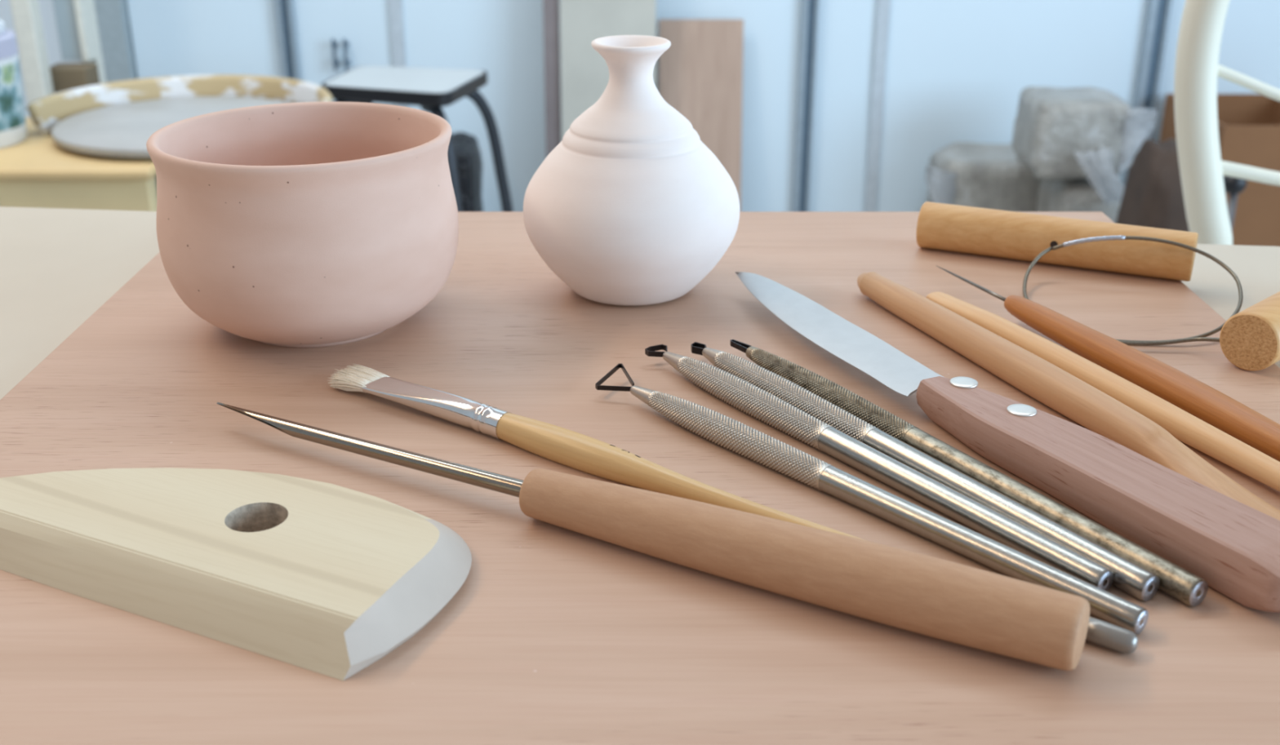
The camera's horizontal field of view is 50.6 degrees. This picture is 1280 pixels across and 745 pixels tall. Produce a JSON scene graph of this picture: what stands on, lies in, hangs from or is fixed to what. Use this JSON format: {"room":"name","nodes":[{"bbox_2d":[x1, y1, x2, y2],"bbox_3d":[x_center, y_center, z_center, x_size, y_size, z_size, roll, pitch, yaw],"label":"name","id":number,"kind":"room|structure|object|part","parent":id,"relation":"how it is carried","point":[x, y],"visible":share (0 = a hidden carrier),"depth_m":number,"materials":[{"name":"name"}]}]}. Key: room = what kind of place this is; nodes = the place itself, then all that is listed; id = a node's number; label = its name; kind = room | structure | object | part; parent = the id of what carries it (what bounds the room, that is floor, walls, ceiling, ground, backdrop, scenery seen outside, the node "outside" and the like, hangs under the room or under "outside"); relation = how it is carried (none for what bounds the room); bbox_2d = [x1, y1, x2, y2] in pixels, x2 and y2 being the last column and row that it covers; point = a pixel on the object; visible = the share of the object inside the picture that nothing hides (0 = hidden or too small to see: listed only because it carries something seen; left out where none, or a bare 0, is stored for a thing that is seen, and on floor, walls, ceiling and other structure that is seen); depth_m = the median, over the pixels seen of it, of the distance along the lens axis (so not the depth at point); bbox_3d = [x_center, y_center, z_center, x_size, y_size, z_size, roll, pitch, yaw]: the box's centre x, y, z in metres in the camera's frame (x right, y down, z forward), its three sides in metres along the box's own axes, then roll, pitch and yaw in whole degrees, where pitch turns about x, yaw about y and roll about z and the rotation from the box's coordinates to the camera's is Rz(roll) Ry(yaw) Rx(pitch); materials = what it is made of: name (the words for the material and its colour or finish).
{"room":"art studio","nodes":[
{"label":"art studio","id":0,"kind":"room"},
{"bbox_2d":[0,0,82,117],"bbox_3d":[0.000,-1.602,2.690,6.400,2.700,0.100,0,23,0],"label":"wall","id":1,"kind":"structure","parent":0,"point":[46,7],"depth_m":2.99,"materials":[{"name":"white paint"}]},
{"bbox_2d":[93,0,137,83],"bbox_3d":[-1.143,-1.567,2.607,0.070,2.700,0.080,0,23,0],"label":"trim","id":2,"kind":"structure","parent":1,"relation":"attached to","point":[113,19],"depth_m":2.92,"materials":[{"name":"grey paint"}]},
{"bbox_3d":[0.000,0.477,1.283,6.400,0.050,4.400,0,23,0],"label":"floor","id":3,"kind":"structure","parent":0,"visible":0},
{"bbox_2d":[9,0,106,117],"bbox_3d":[-1.082,-0.844,2.433,0.083,1.500,0.180,0,23,0],"label":"storage rack","id":4,"kind":"object","parent":3,"relation":"on","point":[76,20],"visible":0.46,"depth_m":2.49,"materials":[{"name":"beige paint"}]},
{"bbox_3d":[-1.105,-0.817,2.368,0.037,1.500,0.040,0,23,0],"label":"post","id":5,"kind":"part","parent":4,"relation":"part of","materials":[{"name":"beige paint"}]},
{"bbox_3d":[-1.075,-1.075,2.382,0.044,1.035,0.025,0,23,0],"label":"panel","id":6,"kind":"part","parent":4,"relation":"part of","materials":[{"name":"white"}]},
{"bbox_3d":[-1.057,-0.873,2.502,0.030,1.500,0.030,0,23,0],"label":"post","id":7,"kind":"part","parent":4,"relation":"part of","materials":[{"name":"beige paint"}]},
{"bbox_2d":[49,62,100,93],"bbox_3d":[-1.067,-0.363,2.630,0.077,0.461,0.063,0,23,0],"label":"carton","id":8,"kind":"object","parent":3,"relation":"on","point":[64,76],"visible":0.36,"depth_m":2.52,"materials":[{"name":"brown cardboard"}]},
{"bbox_2d":[0,74,333,211],"bbox_3d":[-0.819,-0.115,1.927,0.802,0.544,0.396,0,23,0],"label":"turntable","id":9,"kind":"object","parent":3,"relation":"on","point":[83,148],"visible":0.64,"depth_m":1.78,"materials":[{"name":"beige plastic"}]},
{"bbox_2d":[0,20,27,148],"bbox_3d":[-0.880,-0.415,1.744,0.146,0.239,0.146,0,23,0],"label":"bucket","id":10,"kind":"object","parent":9,"relation":"on","point":[13,128],"visible":1,"depth_m":1.75,"materials":[{"name":"white plastic"}]},
{"bbox_3d":[-0.880,-0.439,1.734,0.123,0.014,0.123,0,23,0],"label":"lid","id":11,"kind":"part","parent":10,"relation":"part of","materials":[{"name":"white plastic"}]},
{"bbox_3d":[-0.880,-0.420,1.742,0.146,0.026,0.146,0,23,0],"label":"lid","id":12,"kind":"part","parent":10,"relation":"part of","materials":[{"name":"white plastic"}]},
{"bbox_3d":[-0.708,-0.070,1.770,0.194,0.384,0.028,0,23,0],"label":"panel","id":13,"kind":"part","parent":9,"relation":"part of","materials":[{"name":"beige wood"}]},
{"bbox_2d":[26,74,333,136],"bbox_3d":[-0.606,-0.372,1.895,0.400,0.043,0.254,4,23,9],"label":"basin","id":14,"kind":"object","parent":9,"relation":"in","point":[141,107],"depth_m":1.92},
{"bbox_2d":[320,66,513,211],"bbox_3d":[-0.417,-0.296,2.458,0.351,0.470,0.318,5,23,11],"label":"stool","id":15,"kind":"object","parent":3,"relation":"on","point":[430,89],"visible":0.34,"depth_m":2.34,"materials":[{"name":"black plastic"}]},
{"bbox_3d":[-0.541,-0.271,2.412,0.127,0.437,0.021,-10,25,-23],"label":"leg","id":16,"kind":"part","parent":15,"relation":"part of","materials":[{"name":"black metal"}]},
{"bbox_3d":[-0.417,-0.512,2.373,0.241,0.006,0.214,5,23,12],"label":"seat","id":17,"kind":"part","parent":15,"relation":"part of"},
{"bbox_3d":[-0.328,-0.244,2.347,0.021,0.437,0.141,-14,27,-31],"label":"leg","id":18,"kind":"part","parent":15,"relation":"part of","materials":[{"name":"black metal"}]},
{"bbox_3d":[-0.281,-0.322,2.533,0.136,0.437,0.021,-12,25,-26],"label":"leg","id":19,"kind":"part","parent":15,"relation":"part of","materials":[{"name":"black metal"}]},
{"bbox_2d":[451,132,483,211],"bbox_3d":[-0.407,-0.361,2.862,0.144,0.276,0.189,0,23,0],"label":"bag","id":20,"kind":"object","parent":3,"relation":"on","point":[467,149],"visible":0.26,"depth_m":2.77,"materials":[{"name":"black fabric"}]},
{"bbox_2d":[542,0,561,157],"bbox_3d":[-0.184,-0.876,2.769,0.032,1.300,0.145,0,23,0],"label":"leaning board","id":21,"kind":"object","parent":3,"relation":"on","point":[550,7],"visible":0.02,"depth_m":2.84,"materials":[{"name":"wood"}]},
{"bbox_2d":[560,0,655,137],"bbox_3d":[-0.066,-0.848,2.765,0.197,1.250,0.155,0,23,0],"label":"leaning board","id":22,"kind":"object","parent":3,"relation":"on","point":[584,73],"visible":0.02,"depth_m":2.80,"materials":[{"name":"white"}]},
{"bbox_2d":[0,206,1279,399],"bbox_3d":[-0.008,0.455,0.290,1.312,0.756,0.850,2,23,6],"label":"worktable","id":23,"kind":"object","parent":3,"relation":"on","point":[59,267],"visible":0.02,"depth_m":0.48,"materials":[{"name":"beige laminate"}]},
{"bbox_2d":[0,211,1279,744],"bbox_3d":[0.005,0.021,0.343,0.361,0.004,0.436,0,23,0],"label":"wooden board","id":24,"kind":"object","parent":23,"relation":"on","point":[552,634],"visible":0.46,"depth_m":0.30,"materials":[{"name":"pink wood"}]},
{"bbox_2d":[0,467,471,680],"bbox_3d":[-0.095,0.033,0.297,0.126,0.010,0.057,11,25,24],"label":"rib","id":25,"kind":"object","parent":24,"relation":"on","point":[330,580],"visible":1,"depth_m":0.28,"materials":[{"name":"beige wood"}]},
{"bbox_2d":[146,102,458,348],"bbox_3d":[-0.101,-0.044,0.416,0.090,0.060,0.090,0,23,0],"label":"bowl","id":26,"kind":"object","parent":24,"relation":"on","point":[304,224],"visible":1,"depth_m":0.39,"materials":[{"name":"ceramic"}]},
{"bbox_2d":[523,35,739,306],"bbox_3d":[-0.003,-0.066,0.440,0.071,0.082,0.071,0,23,0],"label":"vase","id":27,"kind":"object","parent":24,"relation":"on","point":[631,207],"visible":1,"depth_m":0.42,"materials":[{"name":"ceramic"}]},
{"bbox_2d":[216,402,1089,671],"bbox_3d":[-0.015,0.029,0.302,0.222,0.015,0.015,12,25,27],"label":"tool","id":28,"kind":"object","parent":24,"relation":"on","point":[929,596],"visible":1,"depth_m":0.27,"materials":[{"name":"beige wood"}]},
{"bbox_3d":[0.029,0.038,0.280,0.123,0.015,0.015,12,25,27],"label":"handle","id":29,"kind":"part","parent":28,"relation":"part of","materials":[{"name":"beige wood"}]},
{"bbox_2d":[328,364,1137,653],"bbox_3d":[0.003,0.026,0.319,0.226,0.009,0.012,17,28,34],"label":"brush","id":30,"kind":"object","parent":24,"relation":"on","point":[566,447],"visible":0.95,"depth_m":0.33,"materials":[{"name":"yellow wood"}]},
{"bbox_3d":[0.025,0.031,0.306,0.153,0.009,0.009,17,28,33],"label":"handle","id":31,"kind":"part","parent":30,"relation":"part of","materials":[{"name":"yellow wood"}]},
{"bbox_2d":[595,363,1148,634],"bbox_3d":[0.044,0.024,0.322,0.014,0.007,0.166,-19,29,-38],"label":"tool","id":32,"kind":"object","parent":24,"relation":"on","point":[726,432],"visible":1,"depth_m":0.31,"materials":[{"name":"metal"}]},
{"bbox_2d":[644,344,1113,591],"bbox_3d":[0.050,0.018,0.337,0.008,0.008,0.157,-15,27,-33],"label":"tool","id":33,"kind":"object","parent":24,"relation":"on","point":[745,397],"visible":1,"depth_m":0.32,"materials":[{"name":"metal"}]},
{"bbox_2d":[690,342,1159,601],"bbox_3d":[0.060,0.018,0.337,0.008,0.008,0.159,-15,27,-31],"label":"tool","id":34,"kind":"object","parent":24,"relation":"on","point":[1131,578],"visible":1,"depth_m":0.32,"materials":[{"name":"metal"}]},
{"bbox_2d":[729,339,1208,606],"bbox_3d":[0.070,0.018,0.337,0.007,0.008,0.162,-13,26,-29],"label":"tool","id":35,"kind":"object","parent":24,"relation":"on","point":[1177,582],"visible":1,"depth_m":0.32,"materials":[{"name":"metal"}]},
{"bbox_2d":[735,271,1279,612],"bbox_3d":[0.081,0.006,0.358,0.021,0.012,0.226,-12,25,-26],"label":"paring knife","id":36,"kind":"object","parent":24,"relation":"on","point":[1224,541],"visible":1,"depth_m":0.31,"materials":[{"name":"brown wood"}]},
{"bbox_3d":[0.053,-0.015,0.405,0.017,0.002,0.110,-10,25,-23],"label":"blade","id":37,"kind":"part","parent":36,"relation":"part of","materials":[{"name":"metal"}]},
{"bbox_3d":[0.107,0.024,0.314,0.021,0.012,0.116,-12,25,-26],"label":"handle","id":38,"kind":"part","parent":36,"relation":"part of","materials":[{"name":"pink wood"}]},
{"bbox_2d":[857,271,1279,520],"bbox_3d":[0.114,0.006,0.361,0.012,0.011,0.210,-9,24,-21],"label":"tool","id":39,"kind":"object","parent":24,"relation":"on","point":[1065,393],"visible":0.9,"depth_m":0.36,"materials":[{"name":"orange wood"}]},
{"bbox_2d":[915,201,1279,371],"bbox_3d":[0.165,-0.029,0.435,0.163,0.018,0.101,8,24,18],"label":"cutter","id":40,"kind":"object","parent":24,"relation":"on","point":[1250,339],"visible":0.86,"depth_m":0.47,"materials":[{"name":"brown wood"}]},
{"bbox_2d":[926,292,1279,492],"bbox_3d":[0.129,0.005,0.366,0.008,0.008,0.173,-9,24,-21],"label":"tool","id":41,"kind":"object","parent":24,"relation":"on","point":[1184,426],"visible":0.82,"depth_m":0.35,"materials":[{"name":"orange wood"}]},
{"bbox_2d":[937,266,1279,462],"bbox_3d":[0.135,-0.004,0.384,0.010,0.010,0.184,-9,25,-20],"label":"tool","id":42,"kind":"object","parent":24,"relation":"on","point":[1175,387],"visible":1,"depth_m":0.36,"materials":[{"name":"orange wood"}]},
{"bbox_3d":[0.142,0.003,0.366,0.010,0.010,0.141,-9,24,-20],"label":"handle","id":43,"kind":"part","parent":42,"relation":"part of","materials":[{"name":"orange wood"}]},
{"bbox_2d":[658,19,743,211],"bbox_3d":[0.131,-0.513,2.951,0.180,0.488,0.100,0,23,0],"label":"leaning board","id":44,"kind":"object","parent":3,"relation":"on","point":[700,73],"visible":0.57,"depth_m":2.92,"materials":[{"name":"beige wood"}]},
{"bbox_2d":[126,0,1279,211],"bbox_3d":[0.747,-1.386,2.679,3.705,2.290,0.077,0,23,0],"label":"wall","id":45,"kind":"structure","parent":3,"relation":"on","point":[847,104],"depth_m":2.96,"materials":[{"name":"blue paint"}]},
{"bbox_3d":[-0.936,-1.392,2.694,0.339,2.290,0.045,0,23,0],"label":"door panel","id":46,"kind":"part","parent":45,"relation":"part of","materials":[{"name":"white paint"}]},
{"bbox_3d":[-0.663,-0.692,2.945,0.008,0.070,0.032,0,23,0],"label":"handle","id":47,"kind":"part","parent":45,"relation":"part of","materials":[{"name":"grey metal"}]},
{"bbox_3d":[-0.645,-1.394,2.697,0.238,2.290,0.039,0,23,0],"label":"door panel","id":48,"kind":"part","parent":45,"relation":"part of","materials":[{"name":"white paint"}]},
{"bbox_3d":[-0.638,-0.692,2.945,0.008,0.070,0.032,0,23,0],"label":"handle","id":49,"kind":"part","parent":45,"relation":"part of","materials":[{"name":"grey metal"}]},
{"bbox_3d":[-0.080,-1.392,2.694,0.888,2.290,0.045,0,23,0],"label":"door panel","id":50,"kind":"part","parent":45,"relation":"part of","materials":[{"name":"white paint"}]},
{"bbox_3d":[0.445,-1.394,2.697,0.158,2.290,0.039,0,23,0],"label":"door panel","id":51,"kind":"part","parent":45,"relation":"part of","materials":[{"name":"white paint"}]},
{"bbox_3d":[0.820,-1.392,2.694,0.587,2.290,0.045,0,23,0],"label":"door panel","id":52,"kind":"part","parent":45,"relation":"part of","materials":[{"name":"white paint"}]},
{"bbox_3d":[1.857,-1.394,2.697,1.484,2.290,0.039,0,23,0],"label":"door panel","id":53,"kind":"part","parent":45,"relation":"part of","materials":[{"name":"white paint"}]},
{"bbox_2d":[925,142,1040,211],"bbox_3d":[0.744,-0.371,2.943,0.294,0.234,0.208,0,23,0],"label":"bag","id":54,"kind":"object","parent":3,"relation":"on","point":[966,174],"visible":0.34,"depth_m":2.83,"materials":[{"name":"plastic"}]},
{"bbox_2d":[1036,178,1120,223],"bbox_3d":[0.884,-0.290,2.740,0.136,0.240,0.195,0,23,0],"label":"bag","id":55,"kind":"object","parent":3,"relation":"on","point":[1072,194],"visible":0.17,"depth_m":2.63,"materials":[{"name":"plastic"}]},
{"bbox_2d":[1011,86,1157,206],"bbox_3d":[0.862,-0.451,2.659,0.221,0.194,0.233,0,23,0],"label":"bag","id":56,"kind":"object","parent":55,"relation":"on","point":[1092,134],"visible":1,"depth_m":2.57,"materials":[{"name":"plastic"}]},
{"bbox_2d":[1115,138,1189,231],"bbox_3d":[0.920,-0.229,2.421,0.111,0.375,0.204,0,23,0],"label":"sack","id":57,"kind":"object","parent":3,"relation":"on","point":[1153,197],"visible":0.34,"depth_m":2.32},
{"bbox_2d":[1159,93,1279,246],"bbox_3d":[1.267,-0.388,2.851,0.254,0.335,0.320,0,23,0],"label":"cardboard box","id":58,"kind":"object","parent":3,"relation":"on","point":[1249,124],"visible":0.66,"depth_m":2.71,"materials":[{"name":"brown cardboard"}]},
{"bbox_2d":[1173,0,1279,244],"bbox_3d":[0.431,0.157,0.809,0.197,0.895,0.414,0,23,0],"label":"chair","id":59,"kind":"object","parent":3,"relation":"on","point":[1202,170],"visible":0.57,"depth_m":0.85,"materials":[{"name":"metal"}]},
{"bbox_3d":[0.431,-0.177,0.847,0.163,0.038,0.007,0,23,0],"label":"rod","id":60,"kind":"part","parent":59,"relation":"part of","materials":[{"name":"white metal"}]},
{"bbox_3d":[0.431,-0.126,0.869,0.139,0.024,0.008,0,23,0],"label":"rod","id":61,"kind":"part","parent":59,"relation":"part of","materials":[{"name":"white metal"}]},
{"bbox_2d":[1222,175,1247,230],"bbox_3d":[0.674,0.017,1.633,0.100,0.529,0.100,0,23,0],"label":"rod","id":62,"kind":"object","parent":3,"relation":"on","point":[1233,186],"visible":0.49,"depth_m":1.53,"materials":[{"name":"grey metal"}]},
{"bbox_3d":[0.677,0.019,1.634,0.010,0.508,0.008,0,23,0],"label":"rod","id":63,"kind":"part","parent":62,"relation":"part of","materials":[{"name":"grey metal"}]},
{"bbox_3d":[0.674,-0.215,1.536,0.027,0.027,0.027,0,23,0],"label":"knob","id":64,"kind":"part","parent":62,"relation":"part of","materials":[{"name":"black plastic"}]}
]}

